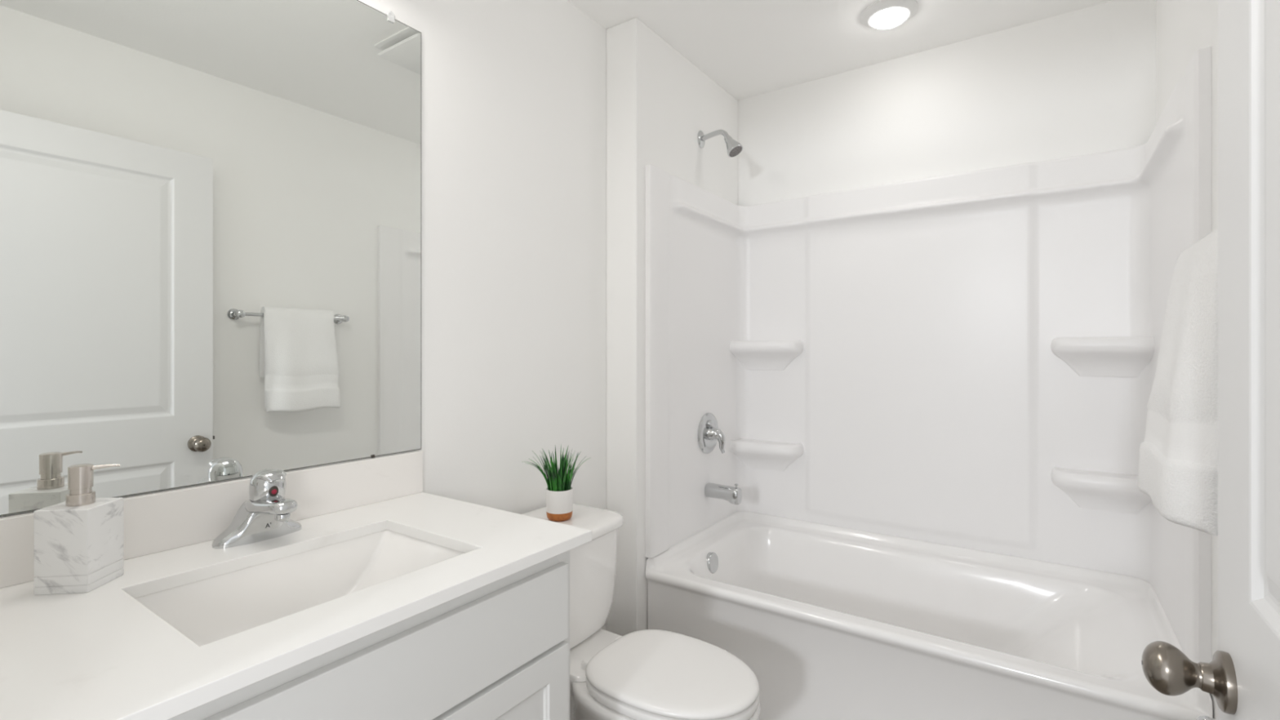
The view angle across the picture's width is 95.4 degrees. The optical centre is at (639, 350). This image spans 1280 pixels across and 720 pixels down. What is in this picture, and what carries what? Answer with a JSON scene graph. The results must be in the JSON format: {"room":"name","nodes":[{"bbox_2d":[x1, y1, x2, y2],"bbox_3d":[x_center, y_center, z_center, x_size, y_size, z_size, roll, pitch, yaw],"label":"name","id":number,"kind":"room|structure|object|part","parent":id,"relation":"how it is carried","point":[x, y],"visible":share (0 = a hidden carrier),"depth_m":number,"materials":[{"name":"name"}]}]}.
{"room":"bathroom","nodes":[
{"label":"bathroom","id":0,"kind":"room"},
{"bbox_2d":[0,0,606,630],"bbox_3d":[-0.406,0.009,1.896,0.120,2.440,2.759,0,0,35],"label":"wall","id":1,"kind":"structure","parent":0,"point":[513,92],"depth_m":1.80,"materials":[{"name":"white paint"}]},
{"bbox_2d":[0,0,421,515],"bbox_3d":[-0.818,-0.295,1.184,0.010,1.112,0.850,0,0,35],"label":"wall mirror","id":2,"kind":"object","parent":1,"relation":"attached to","point":[211,210],"visible":1,"depth_m":1.13,"materials":[{"name":"silver mirror"}]},
{"bbox_2d":[0,450,422,588],"bbox_3d":[-0.818,0.316,1.174,0.019,0.107,0.858,0,0,35],"label":"backsplash","id":3,"kind":"structure","parent":1,"relation":"attached to","point":[162,521],"depth_m":1.14,"materials":[{"name":"stone"}]},
{"bbox_2d":[606,17,737,635],"bbox_3d":[0.174,0.009,2.504,0.142,2.440,0.859,0,0,35],"label":"wall","id":4,"kind":"structure","parent":0,"point":[659,101],"depth_m":2.16,"materials":[{"name":"white paint"}]},
{"bbox_2d":[697,129,742,157],"bbox_3d":[0.339,-0.876,2.445,0.197,0.142,0.075,0,0,35],"label":"shower fixture","id":5,"kind":"object","parent":4,"relation":"attached to","point":[734,148],"visible":1,"depth_m":2.42,"materials":[{"name":"silver metal"}]},
{"bbox_3d":[0.318,-0.904,2.464,0.141,0.053,0.022,0,0,39],"label":"arm","id":6,"kind":"part","parent":5,"relation":"part of","materials":[{"name":"silver metal"}]},
{"bbox_2d":[567,0,1114,100],"bbox_3d":[0.329,-1.252,1.388,1.906,0.080,2.759,0,0,35],"label":"ceiling","id":7,"kind":"structure","parent":0,"point":[749,48],"depth_m":2.20,"materials":[{"name":"white paint"}]},
{"bbox_2d":[860,0,918,29],"bbox_3d":[0.892,-1.191,2.088,0.192,0.040,0.192,0,0,35],"label":"ceiling light","id":8,"kind":"object","parent":7,"relation":"attached to","point":[882,14],"visible":1,"depth_m":2.05,"materials":[{"name":"white plastic"}]},
{"bbox_2d":[737,0,1155,205],"bbox_3d":[1.129,0.009,2.440,1.786,2.440,0.120,0,0,35],"label":"wall","id":9,"kind":"structure","parent":0,"point":[1082,82],"depth_m":2.27,"materials":[{"name":"white paint"}]},
{"bbox_2d":[645,46,1211,662],"bbox_3d":[0.875,0.038,2.054,1.524,1.452,0.804,0,0,35],"label":"shower surround","id":10,"kind":"object","parent":9,"relation":"attached to","point":[967,360],"visible":0.98,"depth_m":2.24,"materials":[{"name":"white plastic"}]},
{"bbox_2d":[697,412,725,453],"bbox_3d":[0.326,0.356,2.492,0.081,0.176,0.180,0,0,35],"label":"shower valve","id":11,"kind":"object","parent":10,"relation":"attached to","point":[708,432],"visible":1,"depth_m":2.48,"materials":[{"name":"silver metal"}]},
{"bbox_3d":[0.331,0.383,2.489,0.069,0.113,0.060,0,0,35],"label":"lever","id":12,"kind":"part","parent":11,"relation":"part of","materials":[{"name":"silver metal"}]},
{"bbox_2d":[704,482,742,505],"bbox_3d":[0.354,0.601,2.472,0.151,0.088,0.058,0,0,35],"label":"tub spout","id":13,"kind":"object","parent":10,"relation":"attached to","point":[733,495],"visible":1,"depth_m":2.44,"materials":[{"name":"silver metal"}]},
{"bbox_2d":[729,439,804,471],"bbox_3d":[0.576,0.484,2.660,0.315,0.135,0.130,0,0,35],"label":"shelf","id":14,"kind":"object","parent":10,"relation":"attached to","point":[745,455],"depth_m":2.65,"materials":[{"name":"white plastic"}]},
{"bbox_2d":[729,340,804,369],"bbox_3d":[0.576,0.022,2.660,0.315,0.135,0.130,0,0,35],"label":"shelf","id":15,"kind":"object","parent":10,"relation":"attached to","point":[744,354],"depth_m":2.64,"materials":[{"name":"white plastic"}]},
{"bbox_2d":[1050,466,1151,514],"bbox_3d":[1.564,0.484,1.977,0.275,0.135,0.130,0,0,35],"label":"shelf","id":16,"kind":"object","parent":10,"relation":"attached to","point":[1091,490],"depth_m":1.98,"materials":[{"name":"white plastic"}]},
{"bbox_2d":[1050,336,1155,377],"bbox_3d":[1.564,0.022,1.977,0.275,0.135,0.130,0,0,35],"label":"shelf","id":17,"kind":"object","parent":10,"relation":"attached to","point":[1070,356],"depth_m":1.97,"materials":[{"name":"white plastic"}]},
{"bbox_2d":[1155,0,1217,719],"bbox_3d":[1.030,0.009,0.832,0.120,2.440,2.639,0,0,35],"label":"wall","id":18,"kind":"structure","parent":0,"point":[1184,28],"depth_m":1.48,"materials":[{"name":"white paint"}]},
{"bbox_2d":[1195,715,1215,719],"bbox_3d":[1.080,0.707,1.077,0.076,0.048,0.048,0,0,35],"label":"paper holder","id":19,"kind":"object","parent":18,"relation":"attached to","point":[1200,717],"visible":1,"depth_m":1.09,"materials":[{"name":"silver metal"}]},
{"bbox_3d":[0.995,-0.164,0.962,0.087,0.052,0.524,0,0,35],"label":"towel bar","id":20,"kind":"object","parent":18,"relation":"attached to","visible":0},
{"bbox_2d":[1137,227,1217,536],"bbox_3d":[0.961,0.042,0.999,0.130,0.489,0.320,0,0,35],"label":"towel","id":21,"kind":"object","parent":20,"relation":"hanging from","point":[1178,457],"visible":0.62,"depth_m":0.93,"materials":[{"name":"white fabric"}]},
{"bbox_3d":[0.173,1.253,1.162,1.906,0.050,3.309,0,0,35],"label":"floor","id":22,"kind":"structure","parent":0,"visible":0},
{"bbox_2d":[168,550,569,719],"bbox_3d":[-0.596,0.810,1.012,0.567,0.836,0.823,0,0,35],"label":"vanity cabinet","id":23,"kind":"object","parent":22,"relation":"on","point":[499,650],"visible":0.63,"depth_m":0.94,"materials":[{"name":"white paint"}]},
{"bbox_2d":[0,492,591,719],"bbox_3d":[-0.584,0.381,1.012,0.588,0.022,0.858,0,0,35],"label":"countertop","id":24,"kind":"structure","parent":23,"relation":"on","point":[100,653],"depth_m":0.81,"materials":[{"name":"stone"}]},
{"bbox_2d":[34,463,123,595],"bbox_3d":[-0.881,0.275,0.920,0.080,0.190,0.074,0,0,-7],"label":"soap dispenser","id":25,"kind":"object","parent":24,"relation":"on","point":[78,540],"visible":1,"depth_m":0.89,"materials":[{"name":"stone"}]},
{"bbox_2d":[211,468,302,548],"bbox_3d":[-0.718,0.301,1.128,0.154,0.138,0.157,0,0,35],"label":"faucet","id":26,"kind":"object","parent":24,"relation":"on","point":[266,515],"visible":1,"depth_m":1.11,"materials":[{"name":"silver metal"}]},
{"bbox_3d":[-0.728,0.269,1.139,0.063,0.074,0.061,0,0,35],"label":"handle","id":27,"kind":"part","parent":26,"relation":"part of","materials":[{"name":"silver metal"}]},
{"bbox_3d":[-0.710,0.301,1.122,0.135,0.038,0.062,0,0,35],"label":"spout","id":28,"kind":"part","parent":26,"relation":"part of","materials":[{"name":"silver metal"}]},
{"bbox_2d":[255,469,286,483],"bbox_3d":[-0.713,0.243,1.128,0.046,0.022,0.050,0,0,35],"label":"handle","id":29,"kind":"object","parent":26,"relation":"attached to","point":[264,476],"depth_m":1.12,"materials":[{"name":"silver metal"}]},
{"bbox_3d":[-0.705,0.270,1.120,0.005,0.021,0.017,0,0,35],"label":"indicator seat","id":30,"kind":"part","parent":26,"relation":"part of","materials":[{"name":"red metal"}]},
{"bbox_2d":[135,529,464,646],"bbox_3d":[-0.551,0.460,1.000,0.372,0.135,0.505,0,0,35],"label":"sink","id":31,"kind":"object","parent":24,"relation":"in","point":[215,608],"visible":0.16,"depth_m":1.10,"materials":[{"name":"white ceramic"}]},
{"bbox_3d":[-0.260,0.845,1.016,0.018,0.517,0.385,0,0,35],"label":"door","id":32,"kind":"part","parent":23,"relation":"part of","materials":[{"name":"white paint"}]},
{"bbox_2d":[522,502,759,719],"bbox_3d":[-0.055,0.869,1.579,0.782,0.718,0.448,0,0,35],"label":"toilet","id":33,"kind":"object","parent":22,"relation":"on","point":[647,674],"visible":0.68,"depth_m":1.50,"materials":[{"name":"white ceramic"}]},
{"bbox_2d":[524,446,591,521],"bbox_3d":[-0.252,0.399,1.764,0.174,0.222,0.137,0,0,-35],"label":"potted grass","id":34,"kind":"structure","parent":33,"relation":"on","point":[559,491],"depth_m":1.74,"materials":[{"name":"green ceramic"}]},
{"bbox_2d":[546,511,572,521],"bbox_3d":[-0.244,0.498,1.767,0.079,0.025,0.079,0,0,35],"label":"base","id":35,"kind":"object","parent":34,"relation":"attached to","point":[555,516],"depth_m":1.73,"materials":[{"name":"brown wood"}]},
{"bbox_2d":[546,486,573,514],"bbox_3d":[-0.244,0.452,1.767,0.081,0.068,0.081,0,0,35],"label":"pot","id":36,"kind":"object","parent":34,"relation":"attached to","point":[559,500],"depth_m":1.73,"materials":[{"name":"white ceramic"}]},
{"bbox_3d":[-0.262,0.527,1.722,0.280,0.034,0.448,0,0,35],"label":"tank lid","id":37,"kind":"part","parent":33,"relation":"part of","materials":[{"name":"white ceramic"}]},
{"bbox_3d":[-0.267,0.693,1.726,0.267,0.297,0.416,0,0,35],"label":"tank","id":38,"kind":"part","parent":33,"relation":"part of","materials":[{"name":"white ceramic"}]},
{"bbox_3d":[0.029,1.044,1.521,0.578,0.370,0.356,0,0,35],"label":"bowl","id":39,"kind":"part","parent":33,"relation":"part of","materials":[{"name":"white ceramic"}]},
{"bbox_3d":[0.088,0.814,1.480,0.434,0.022,0.346,0,0,35],"label":"lid","id":40,"kind":"part","parent":33,"relation":"part of","materials":[{"name":"white plastic"}]},
{"bbox_3d":[0.088,0.842,1.480,0.432,0.028,0.344,0,0,35],"label":"seat","id":41,"kind":"part","parent":33,"relation":"part of","materials":[{"name":"white plastic"}]},
{"bbox_2d":[645,511,1213,719],"bbox_3d":[0.871,0.997,2.048,1.516,0.464,0.809,0,0,35],"label":"bathtub","id":42,"kind":"object","parent":22,"relation":"on","point":[830,622],"visible":0.91,"depth_m":1.92,"materials":[{"name":"white ceramic"}]},
{"bbox_3d":[0.289,0.857,2.353,0.032,0.082,0.082,0,0,35],"label":"overflow plate","id":43,"kind":"part","parent":42,"relation":"part of","materials":[{"name":"silver metal"}]},
{"bbox_3d":[-0.421,0.008,0.303,1.666,2.440,0.120,0,0,35],"label":"wall","id":44,"kind":"structure","parent":0,"visible":0},
{"bbox_2d":[1141,0,1279,719],"bbox_3d":[0.437,0.205,0.356,0.112,2.023,0.923,0,0,35],"label":"door","id":45,"kind":"structure","parent":44,"relation":"in","point":[1242,676],"depth_m":0.61,"materials":[{"name":"white paint"}]},
{"bbox_3d":[0.668,0.383,0.677,0.026,0.066,0.066,0,0,35],"label":"knob","id":46,"kind":"part","parent":45,"relation":"part of","materials":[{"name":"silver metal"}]}
]}

